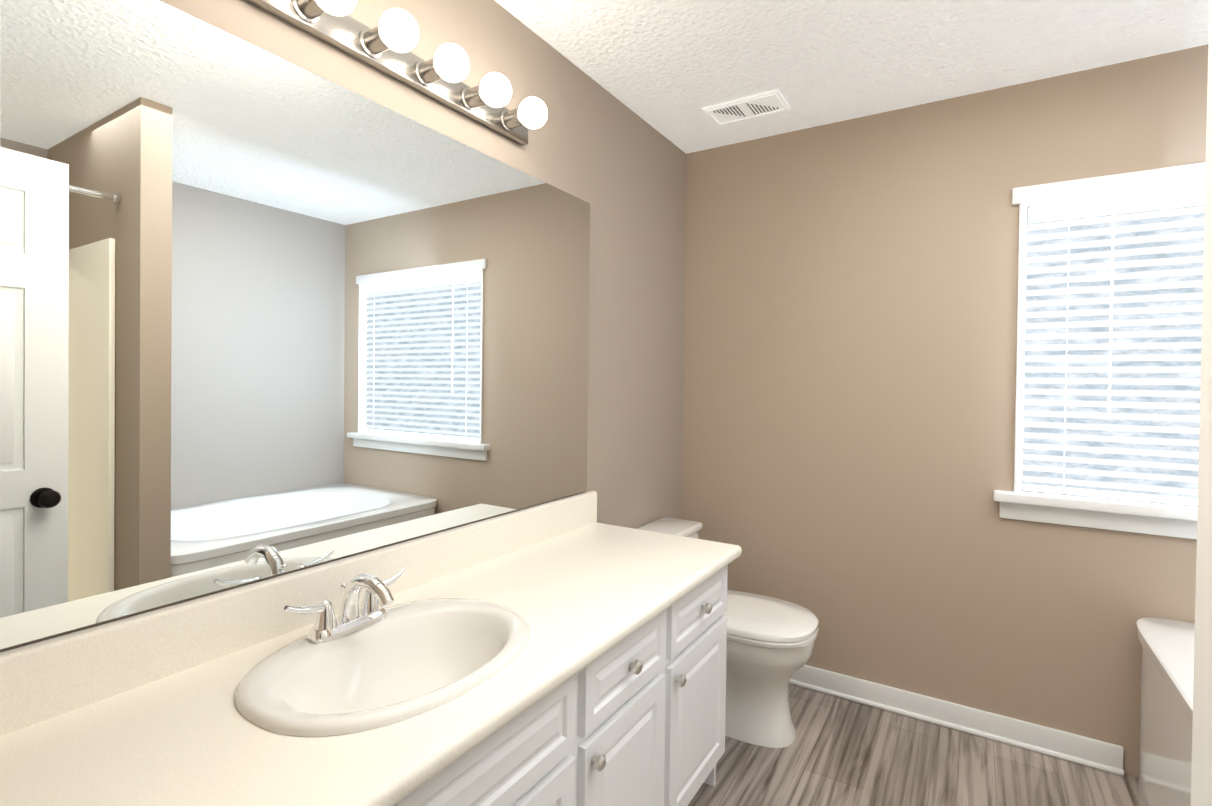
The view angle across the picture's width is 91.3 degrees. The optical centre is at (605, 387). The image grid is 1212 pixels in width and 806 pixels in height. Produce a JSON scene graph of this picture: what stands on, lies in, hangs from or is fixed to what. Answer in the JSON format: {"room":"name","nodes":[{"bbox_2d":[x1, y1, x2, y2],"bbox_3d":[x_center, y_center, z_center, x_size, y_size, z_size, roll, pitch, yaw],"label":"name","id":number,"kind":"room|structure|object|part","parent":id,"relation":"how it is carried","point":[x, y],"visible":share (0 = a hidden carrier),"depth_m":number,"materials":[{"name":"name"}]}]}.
{"room":"bathroom","nodes":[
{"label":"bathroom","id":0,"kind":"room"},
{"bbox_2d":[0,0,685,651],"bbox_3d":[-0.746,0.084,1.221,0.120,2.440,4.285,1,1,32],"label":"wall","id":1,"kind":"structure","parent":0,"point":[616,164],"depth_m":2.26,"materials":[{"name":"beige paint"}]},
{"bbox_2d":[0,0,589,648],"bbox_3d":[-0.516,-0.145,1.460,0.006,1.055,1.693,1,1,32],"label":"mirror","id":2,"kind":"object","parent":1,"relation":"attached to","point":[264,314],"visible":1,"depth_m":1.15,"materials":[{"name":"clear mirror"}]},
{"bbox_2d":[0,491,596,734],"bbox_3d":[-0.507,0.447,1.472,0.023,0.116,1.750,1,1,32],"label":"backsplash","id":3,"kind":"structure","parent":1,"relation":"attached to","point":[44,679],"depth_m":1.08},
{"bbox_2d":[246,0,547,145],"bbox_3d":[-0.449,-0.787,1.395,0.168,0.084,0.970,1,1,32],"label":"light bar","id":4,"kind":"object","parent":1,"relation":"attached to","point":[387,44],"visible":1,"depth_m":1.41,"materials":[{"name":"silver metal"}]},
{"bbox_2d":[494,0,1208,153],"bbox_3d":[0.473,-1.153,0.455,2.960,0.080,4.285,1,1,32],"label":"ceiling","id":5,"kind":"structure","parent":0,"point":[669,69],"depth_m":1.96,"materials":[{"name":"white paint"}]},
{"bbox_2d":[702,90,789,125],"bbox_3d":[0.567,-1.126,2.398,0.310,0.012,0.176,1,1,32],"label":"ceiling vent","id":6,"kind":"object","parent":5,"relation":"in","point":[763,104],"visible":0.98,"depth_m":2.38,"materials":[{"name":"white"}]},
{"bbox_2d":[688,684,1140,805],"bbox_3d":[0.443,1.357,0.483,2.960,0.060,4.285,1,1,32],"label":"floor","id":7,"kind":"structure","parent":0,"point":[838,751],"depth_m":2.04,"materials":[{"name":"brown wood"}]},
{"bbox_2d":[392,555,739,805],"bbox_3d":[-0.280,0.928,1.333,0.570,0.762,1.740,1,1,32],"label":"bathroom vanity","id":8,"kind":"object","parent":7,"relation":"on","point":[643,724],"depth_m":1.36,"materials":[{"name":"white wood"}]},
{"bbox_2d":[0,523,741,805],"bbox_3d":[-0.272,0.528,1.325,0.580,0.038,1.750,1,1,32],"label":"countertop","id":9,"kind":"structure","parent":8,"relation":"on","point":[160,742],"depth_m":0.89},
{"bbox_2d":[276,563,407,642],"bbox_3d":[-0.482,0.434,1.186,0.160,0.120,0.272,1,1,32],"label":"faucet","id":10,"kind":"object","parent":9,"relation":"on","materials":[{"name":"silver metal"}]},
{"bbox_2d":[184,583,575,774],"bbox_3d":[-0.393,0.571,1.131,0.414,0.157,0.544,1,1,32],"label":"sink","id":11,"kind":"object","parent":9,"relation":"in","point":[339,699],"depth_m":1.13,"materials":[{"name":"white ceramic"}]},
{"bbox_2d":[636,517,818,747],"bbox_3d":[0.457,0.952,2.356,0.731,0.708,0.424,1,1,32],"label":"toilet","id":12,"kind":"object","parent":7,"relation":"on","point":[770,645],"visible":0.38,"depth_m":2.19,"materials":[{"name":"white ceramic"}]},
{"bbox_2d":[1136,617,1194,805],"bbox_3d":[1.821,0.988,1.106,1.046,0.697,1.517,1,1,32],"label":"bathtub","id":13,"kind":"object","parent":7,"relation":"on","point":[1166,706],"visible":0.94,"depth_m":1.71,"materials":[{"name":"white plastic"}]},
{"bbox_2d":[681,44,1207,777],"bbox_3d":[1.561,0.101,2.235,2.720,2.440,0.120,1,1,32],"label":"wall","id":14,"kind":"structure","parent":0,"point":[849,356],"depth_m":2.37,"materials":[{"name":"beige paint"}]},
{"bbox_2d":[790,665,1123,775],"bbox_3d":[1.062,1.265,2.466,1.666,0.096,0.025,1,1,32],"label":"baseboard","id":15,"kind":"structure","parent":14,"relation":"attached to","point":[1080,750],"depth_m":2.24,"materials":[{"name":"white wood"}]},
{"bbox_2d":[993,489,1197,538],"bbox_3d":[2.036,0.445,1.906,1.325,0.100,0.173,1,1,32],"label":"window sill","id":16,"kind":"structure","parent":14,"relation":"attached to","point":[1161,519],"depth_m":2.04,"materials":[{"name":"white wood"}]},
{"bbox_2d":[1012,162,1205,491],"bbox_3d":[2.053,-0.162,1.915,1.245,1.125,0.140,1,1,32],"label":"window","id":17,"kind":"structure","parent":14,"relation":"in","point":[1153,180],"depth_m":2.11,"materials":[{"name":"white wood"}]},
{"bbox_2d":[1022,186,1204,505],"bbox_3d":[2.044,-0.133,1.901,1.143,1.046,0.070,1,1,32],"label":"window blind","id":18,"kind":"object","parent":17,"relation":"attached to","point":[1113,327],"visible":0.94,"depth_m":2.06,"materials":[{"name":"white plastic"}]},
{"bbox_3d":[2.028,-0.110,1.877,0.905,0.980,0.012,1,1,32],"label":"cord","id":19,"kind":"part","parent":18,"relation":"part of","materials":[{"name":"white plastic"}]},
{"bbox_3d":[-0.126,0.267,0.124,0.814,2.112,0.152,1,1,32],"label":"door frame","id":20,"kind":"structure","parent":0,"visible":0},
{"bbox_2d":[1191,0,1211,805],"bbox_3d":[0.373,0.307,0.260,0.168,2.018,0.631,1,1,32],"label":"door","id":21,"kind":"structure","parent":20,"relation":"attached to","point":[1201,781],"depth_m":0.51,"materials":[{"name":"white"}]}
]}

